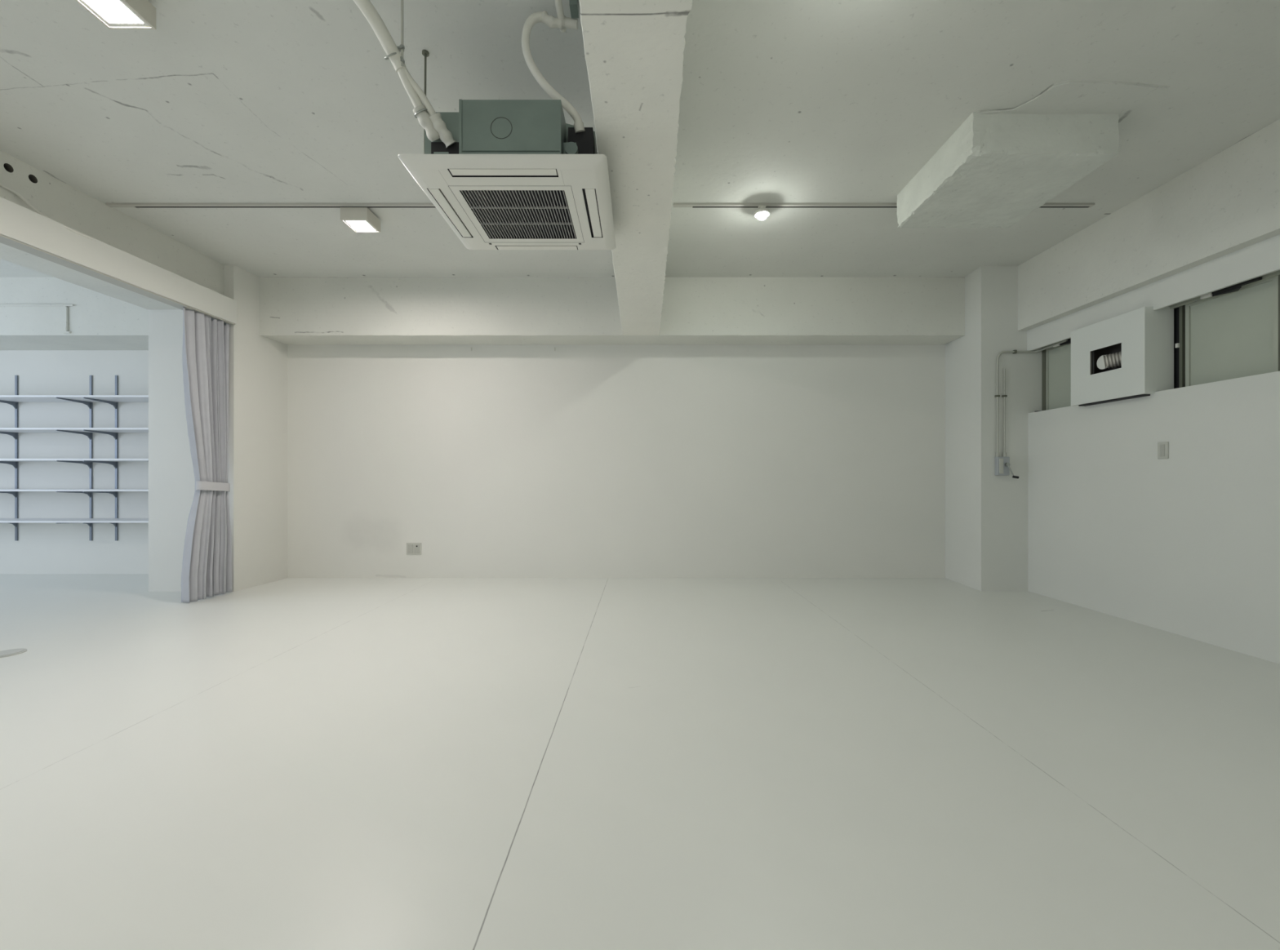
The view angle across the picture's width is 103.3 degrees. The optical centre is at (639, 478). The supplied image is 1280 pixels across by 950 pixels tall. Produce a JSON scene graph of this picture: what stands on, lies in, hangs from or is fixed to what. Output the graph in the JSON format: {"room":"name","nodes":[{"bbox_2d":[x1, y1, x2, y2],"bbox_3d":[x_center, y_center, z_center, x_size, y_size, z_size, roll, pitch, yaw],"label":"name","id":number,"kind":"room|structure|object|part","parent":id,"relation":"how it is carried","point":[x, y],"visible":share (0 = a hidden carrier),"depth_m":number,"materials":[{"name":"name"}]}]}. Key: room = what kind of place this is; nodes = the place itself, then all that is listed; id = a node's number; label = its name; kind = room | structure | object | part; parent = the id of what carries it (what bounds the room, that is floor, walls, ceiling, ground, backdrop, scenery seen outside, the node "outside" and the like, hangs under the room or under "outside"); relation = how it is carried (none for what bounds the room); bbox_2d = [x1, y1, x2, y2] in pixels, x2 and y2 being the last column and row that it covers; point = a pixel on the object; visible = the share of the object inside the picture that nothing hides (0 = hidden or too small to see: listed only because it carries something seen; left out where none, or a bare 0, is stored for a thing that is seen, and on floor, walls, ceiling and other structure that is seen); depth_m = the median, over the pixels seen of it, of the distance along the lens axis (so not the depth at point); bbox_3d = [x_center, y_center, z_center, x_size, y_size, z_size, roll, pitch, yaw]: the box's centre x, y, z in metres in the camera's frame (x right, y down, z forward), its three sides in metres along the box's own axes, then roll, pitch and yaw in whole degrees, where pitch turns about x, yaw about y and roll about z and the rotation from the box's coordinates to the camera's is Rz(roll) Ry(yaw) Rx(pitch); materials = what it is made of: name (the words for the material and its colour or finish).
{"room":"studio","nodes":[
{"label":"studio","id":0,"kind":"room"},
{"bbox_2d":[0,350,148,573],"bbox_3d":[-7.650,-0.531,6.480,5.100,3.463,0.240,0,0,0],"label":"wall","id":1,"kind":"structure","parent":0,"point":[39,548],"depth_m":6.36,"materials":[{"name":"white paint"}]},
{"bbox_2d":[0,375,148,540],"bbox_3d":[-7.425,-0.257,6.157,3.750,2.074,0.405,0,0,0],"label":"wall shelf unit","id":2,"kind":"object","parent":1,"relation":"attached to","point":[13,400],"visible":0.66,"depth_m":6.17,"materials":[{"name":"metal"}]},
{"bbox_2d":[0,196,287,591],"bbox_3d":[-4.729,-0.531,1.650,0.982,3.463,9.700,0,0,0],"label":"wall","id":3,"kind":"structure","parent":0,"point":[257,461],"depth_m":5.38,"materials":[{"name":"white paint"}]},
{"bbox_2d":[0,182,93,239],"bbox_3d":[-4.316,-1.945,3.693,0.070,0.179,0.508,0,0,18],"label":"cable","id":4,"kind":"object","parent":3,"relation":"on","point":[19,195],"visible":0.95,"depth_m":3.63,"materials":[{"name":"white plastic"}]},
{"bbox_2d":[0,243,182,310],"bbox_3d":[-4.418,-1.644,1.080,0.015,0.032,8.560,0,0,0],"label":"trim","id":5,"kind":"structure","parent":3,"relation":"attached to","point":[1,243],"depth_m":4.01,"materials":[{"name":"white paint"}]},
{"bbox_2d":[0,234,235,324],"bbox_3d":[-4.340,-1.629,1.177,0.130,0.011,8.355,0,0,0],"label":"rail","id":6,"kind":"object","parent":3,"relation":"attached to","point":[5,240],"visible":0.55,"depth_m":4.00,"materials":[{"name":"white metal"}]},
{"bbox_2d":[181,306,232,603],"bbox_3d":[-4.339,-0.215,5.069,0.136,2.817,0.566,0,0,0],"label":"curtain","id":7,"kind":"object","parent":6,"relation":"hanging from","point":[206,563],"visible":1,"depth_m":5.04,"materials":[{"name":"fabric"}]},
{"bbox_2d":[287,344,945,577],"bbox_3d":[0.075,-0.531,6.350,8.750,3.463,0.500,0,0,0],"label":"wall","id":8,"kind":"structure","parent":0,"point":[502,461],"depth_m":6.10,"materials":[{"name":"white paint"}]},
{"bbox_2d":[406,542,421,555],"bbox_3d":[-2.717,0.848,6.091,0.178,0.144,0.018,0,0,0],"label":"wall socket","id":9,"kind":"object","parent":8,"relation":"attached to","point":[412,548],"visible":1,"depth_m":6.09,"materials":[{"name":"plastic"}]},
{"bbox_2d":[0,573,1279,949],"bbox_3d":[-2.875,1.260,1.700,14.650,0.120,9.800,0,0,0],"label":"floor","id":10,"kind":"structure","parent":0,"point":[288,763],"depth_m":2.09,"materials":[{"name":"white paint"}]},
{"bbox_2d":[0,648,26,657],"bbox_3d":[-4.335,1.196,3.460,0.190,0.009,0.190,0,0,0],"label":"floor plate","id":11,"kind":"object","parent":10,"relation":"on","point":[6,653],"visible":1,"depth_m":3.47,"materials":[{"name":"silver metal"}]},
{"bbox_3d":[-4.335,1.192,3.460,0.156,0.003,0.156,0,0,0],"label":"lid","id":12,"kind":"part","parent":11,"relation":"part of","materials":[{"name":"silver metal"}]},
{"bbox_2d":[945,266,1041,591],"bbox_3d":[4.045,-0.531,5.755,0.810,3.463,0.730,0,0,0],"label":"pillar","id":13,"kind":"structure","parent":10,"relation":"on","point":[986,513],"depth_m":5.39,"materials":[{"name":"white paint"}]},
{"bbox_2d":[994,339,1067,478],"bbox_3d":[4.004,-0.687,5.190,0.444,1.377,0.401,0,0,0],"label":"conduit","id":14,"kind":"object","parent":13,"relation":"attached to","point":[1002,468],"depth_m":5.36,"materials":[{"name":"metal"}]},
{"bbox_3d":[3.821,-0.130,5.342,0.042,0.160,0.008,0,0,0],"label":"plate","id":15,"kind":"part","parent":14,"relation":"part of","materials":[{"name":"grey metal"}]},
{"bbox_2d":[0,0,1279,277],"bbox_3d":[-2.875,-2.338,1.700,14.650,0.150,9.800,0,0,0],"label":"ceiling","id":16,"kind":"structure","parent":0,"point":[225,101],"depth_m":3.08,"materials":[{"name":"paint"}]},
{"bbox_2d":[0,277,148,350],"bbox_3d":[-7.710,-1.937,6.025,4.980,0.653,0.670,0,0,0],"label":"beam","id":17,"kind":"structure","parent":16,"relation":"attached to","point":[96,321],"depth_m":5.69,"materials":[{"name":"paint"}]},
{"bbox_2d":[0,304,74,333],"bbox_3d":[-7.426,-1.792,5.679,2.148,0.327,0.028,0,0,0],"label":"conduit","id":18,"kind":"object","parent":17,"relation":"attached to","point":[66,328],"visible":1,"depth_m":5.67,"materials":[{"name":"metal"}]},
{"bbox_2d":[0,150,223,309],"bbox_3d":[-4.811,-2.029,1.085,0.817,0.468,8.570,0,0,0],"label":"beam","id":19,"kind":"structure","parent":16,"relation":"attached to","point":[56,200],"depth_m":4.25,"materials":[{"name":"paint"}]},
{"bbox_2d":[75,0,155,30],"bbox_3d":[-2.419,-2.195,2.306,0.222,0.104,0.222,0,0,0],"label":"ceiling lamp","id":20,"kind":"object","parent":16,"relation":"attached to","point":[115,15],"visible":1,"depth_m":2.35,"materials":[{"name":"white plastic"}]},
{"bbox_2d":[83,0,142,22],"bbox_3d":[-2.419,-2.152,2.306,0.162,0.006,0.162,0,0,0],"label":"diffuser","id":21,"kind":"object","parent":20,"relation":"attached to","point":[107,11],"depth_m":2.33,"materials":[{"name":"white plastic"}]},
{"bbox_2d":[105,203,435,208],"bbox_3d":[-2.300,-2.254,4.176,4.170,0.018,0.041,0,0,0],"label":"track","id":22,"kind":"object","parent":16,"relation":"attached to","point":[110,205],"visible":0.64,"depth_m":4.16,"materials":[{"name":"white metal"}]},
{"bbox_2d":[340,207,380,232],"bbox_3d":[-2.367,-2.195,4.301,0.222,0.104,0.222,0,0,0],"label":"ceiling lamp","id":23,"kind":"object","parent":22,"relation":"attached to","point":[359,220],"visible":1,"depth_m":4.23,"materials":[{"name":"white plastic"}]},
{"bbox_2d":[346,221,374,230],"bbox_3d":[-2.367,-2.152,4.301,0.162,0.006,0.162,0,0,0],"label":"diffuser","id":24,"kind":"object","parent":23,"relation":"attached to","point":[354,225],"depth_m":4.30,"materials":[{"name":"white plastic"}]},
{"bbox_2d":[384,0,404,66],"bbox_3d":[-1.081,-2.041,2.225,0.083,0.444,0.056,0,0,0],"label":"hanger","id":25,"kind":"object","parent":16,"relation":"hanging from","point":[402,47],"visible":0.76,"depth_m":2.23,"materials":[{"name":"paint"}]},
{"bbox_3d":[-1.048,-2.041,2.235,0.010,0.444,0.011,0,0,0],"label":"rod","id":26,"kind":"part","parent":25,"relation":"part of","materials":[{"name":"paint"}]},
{"bbox_2d":[422,49,429,154],"bbox_3d":[-1.136,-1.887,2.674,0.035,0.754,0.063,0,0,0],"label":"rod","id":27,"kind":"object","parent":16,"relation":"hanging from","point":[425,53],"visible":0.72,"depth_m":2.68,"materials":[{"name":"metal"}]},
{"bbox_3d":[-1.130,-1.887,2.667,0.011,0.754,0.053,0,0,-17],"label":"rod","id":28,"kind":"part","parent":27,"relation":"part of","materials":[{"name":"metal"}]},
{"bbox_2d":[398,99,615,250],"bbox_3d":[-0.637,-1.609,2.812,0.970,0.293,0.955,0,0,0],"label":"air conditioner","id":29,"kind":"object","parent":27,"relation":"hanging from","point":[516,175],"visible":0.98,"depth_m":2.47,"materials":[{"name":"white plastic"}]},
{"bbox_2d":[352,0,456,148],"bbox_3d":[-1.165,-1.835,1.993,0.160,0.539,1.026,0,0,27],"label":"pipe","id":30,"kind":"object","parent":29,"relation":"attached to","point":[435,128],"visible":1,"depth_m":2.28,"materials":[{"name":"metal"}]},
{"bbox_3d":[-0.915,-1.546,2.415,0.150,0.105,0.020,0,0,0],"label":"pipe plate","id":31,"kind":"part","parent":29,"relation":"part of","materials":[{"name":"black metal"}]},
{"bbox_3d":[-0.637,-1.480,2.812,0.970,0.034,0.955,0,0,0],"label":"panel","id":32,"kind":"part","parent":29,"relation":"part of","materials":[{"name":"white plastic"}]},
{"bbox_3d":[-0.627,-1.624,2.792,0.805,0.262,0.895,0,0,0],"label":"casing","id":33,"kind":"part","parent":29,"relation":"part of","materials":[{"name":"metal"}]},
{"bbox_2d":[460,190,576,238],"bbox_3d":[-0.648,-1.476,2.829,0.533,0.022,0.518,0,0,0],"label":"grille","id":34,"kind":"object","parent":29,"relation":"attached to","point":[498,214],"depth_m":2.81,"materials":[{"name":"grey plastic"}]},
{"bbox_2d":[521,11,585,133],"bbox_3d":[-0.409,-1.943,2.417,0.300,0.547,0.061,0,0,-13],"label":"hose","id":35,"kind":"object","parent":29,"relation":"attached to","point":[535,18],"visible":0.98,"depth_m":2.39,"materials":[{"name":"white plastic"}]},
{"bbox_3d":[-0.331,-1.543,2.420,0.062,0.100,0.040,0,0,0],"label":"plate","id":36,"kind":"part","parent":29,"relation":"part of","materials":[{"name":"metal"}]},
{"bbox_3d":[-0.285,-1.597,2.495,0.119,0.207,0.090,0,0,0],"label":"drain plate","id":37,"kind":"part","parent":29,"relation":"part of","materials":[{"name":"black plastic"}]},
{"bbox_2d":[541,0,578,32],"bbox_3d":[-0.380,-2.209,1.385,0.184,0.108,2.170,0,0,0],"label":"drain pipe","id":38,"kind":"object","parent":16,"relation":"attached to","point":[561,22],"visible":1,"depth_m":2.40,"materials":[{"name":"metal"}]},
{"bbox_2d":[259,277,964,345],"bbox_3d":[-0.326,-1.935,5.895,7.988,0.656,0.410,0,0,0],"label":"beam","id":39,"kind":"structure","parent":16,"relation":"attached to","point":[294,311],"depth_m":5.69,"materials":[{"name":"paint"}]},
{"bbox_2d":[578,0,692,335],"bbox_3d":[0.008,-1.937,2.945,0.440,0.653,5.490,0,0,0],"label":"beam","id":40,"kind":"structure","parent":16,"relation":"attached to","point":[633,49],"depth_m":2.30,"materials":[{"name":"paint"}]},
{"bbox_2d":[673,203,1094,208],"bbox_3d":[2.010,-2.254,4.176,3.460,0.018,0.041,0,0,0],"label":"track","id":41,"kind":"object","parent":16,"relation":"attached to","point":[675,205],"visible":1,"depth_m":4.16,"materials":[{"name":"white metal"}]},
{"bbox_2d":[755,205,769,220],"bbox_3d":[1.012,-2.191,4.175,0.118,0.111,0.118,0,0,0],"label":"ceiling lamp","id":42,"kind":"object","parent":41,"relation":"attached to","point":[762,212],"visible":1,"depth_m":4.14,"materials":[{"name":"white glass"}]},
{"bbox_3d":[1.012,-2.162,4.175,0.098,0.053,0.098,0,0,0],"label":"bulb","id":43,"kind":"part","parent":42,"relation":"part of","materials":[{"name":"white glass"}]},
{"bbox_2d":[896,111,1119,227],"bbox_3d":[2.508,-2.138,3.587,0.909,0.272,0.930,0,0,0],"label":"concrete block","id":44,"kind":"object","parent":16,"relation":"attached to","point":[994,171],"visible":0.99,"depth_m":3.30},
{"bbox_2d":[975,80,1169,114],"bbox_3d":[2.561,-2.262,3.007,1.003,0.022,0.266,0,0,0],"label":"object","id":45,"kind":"structure","parent":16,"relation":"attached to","point":[1071,96],"depth_m":3.00,"materials":[{"name":"paint"}]},
{"bbox_2d":[1017,119,1279,330],"bbox_3d":[4.240,-1.919,1.100,0.420,0.689,8.600,0,0,0],"label":"beam","id":46,"kind":"structure","parent":16,"relation":"attached to","point":[1228,202],"depth_m":3.88,"materials":[{"name":"paint"}]},
{"bbox_2d":[1026,234,1279,351],"bbox_3d":[4.143,-1.476,1.100,0.025,0.248,8.600,0,0,0],"label":"trim","id":47,"kind":"structure","parent":0,"point":[1260,259],"depth_m":3.88,"materials":[{"name":"white paint"}]},
{"bbox_2d":[1027,371,1279,664],"bbox_3d":[4.170,0.253,1.100,0.060,1.895,8.600,0,0,0],"label":"wall","id":48,"kind":"structure","parent":0,"point":[1185,544],"depth_m":3.97,"materials":[{"name":"white paint"}]},
{"bbox_2d":[1041,270,1279,410],"bbox_3d":[4.303,-1.042,1.195,0.083,0.715,8.390,0,0,0],"label":"window","id":49,"kind":"structure","parent":48,"relation":"in","point":[1234,335],"depth_m":3.77,"materials":[{"name":"glass"}]},
{"bbox_3d":[4.314,-1.030,4.728,0.032,0.690,1.255,0,0,0],"label":"sash","id":50,"kind":"part","parent":49,"relation":"part of","materials":[{"name":"metal"}]},
{"bbox_3d":[4.314,-1.030,4.728,0.008,0.634,1.199,0,0,0],"label":"pane","id":51,"kind":"part","parent":49,"relation":"part of","materials":[{"name":"glass"}]},
{"bbox_2d":[1050,338,1071,348],"bbox_3d":[4.247,-1.353,5.027,0.067,0.038,0.391,0,0,0],"label":"operator","id":52,"kind":"object","parent":49,"relation":"attached to","point":[1068,341],"visible":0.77,"depth_m":5.03,"materials":[{"name":"white plastic"}]},
{"bbox_3d":[4.250,-1.353,4.959,0.059,0.038,0.255,0,0,0],"label":"arm","id":53,"kind":"part","parent":52,"relation":"part of","materials":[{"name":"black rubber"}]},
{"bbox_2d":[1071,306,1173,406],"bbox_3d":[4.178,-1.026,4.415,0.235,0.710,0.699,0,0,0],"label":"box","id":54,"kind":"object","parent":49,"relation":"attached to","point":[1144,336],"visible":0.84,"depth_m":4.23,"materials":[{"name":"white wood"}]},
{"bbox_2d":[1092,351,1121,374],"bbox_3d":[4.164,-1.050,4.413,0.338,0.300,0.148,0,0,44],"label":"ventilation duct","id":55,"kind":"object","parent":54,"relation":"in","point":[1113,360],"visible":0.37,"depth_m":4.42,"materials":[{"name":"metal"}]},
{"bbox_3d":[4.303,-1.380,1.180,0.083,0.040,8.360,0,0,0],"label":"head rail","id":56,"kind":"part","parent":49,"relation":"part of","materials":[{"name":"metal"}]},
{"bbox_2d":[1194,276,1262,302],"bbox_3d":[4.247,-1.360,3.662,0.067,0.038,0.411,0,0,0],"label":"operator","id":57,"kind":"object","parent":49,"relation":"attached to","point":[1236,287],"visible":0.86,"depth_m":3.63,"materials":[{"name":"white plastic"}]},
{"bbox_3d":[4.250,-1.360,3.595,0.059,0.038,0.275,0,0,0],"label":"arm","id":58,"kind":"part","parent":57,"relation":"part of","materials":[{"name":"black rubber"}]},
{"bbox_3d":[4.314,-1.030,3.695,0.008,0.634,0.524,0,0,0],"label":"pane","id":59,"kind":"part","parent":49,"relation":"part of","materials":[{"name":"glass"}]},
{"bbox_3d":[4.314,-1.030,3.695,0.032,0.690,0.580,0,0,0],"label":"sash","id":60,"kind":"part","parent":49,"relation":"part of","materials":[{"name":"metal"}]},
{"bbox_2d":[1157,441,1168,458],"bbox_3d":[4.133,-0.221,3.995,0.014,0.132,0.078,0,0,0],"label":"light switch","id":61,"kind":"object","parent":48,"relation":"attached to","point":[1162,447],"visible":1,"depth_m":3.99,"materials":[{"name":"white plastic"}]}
]}

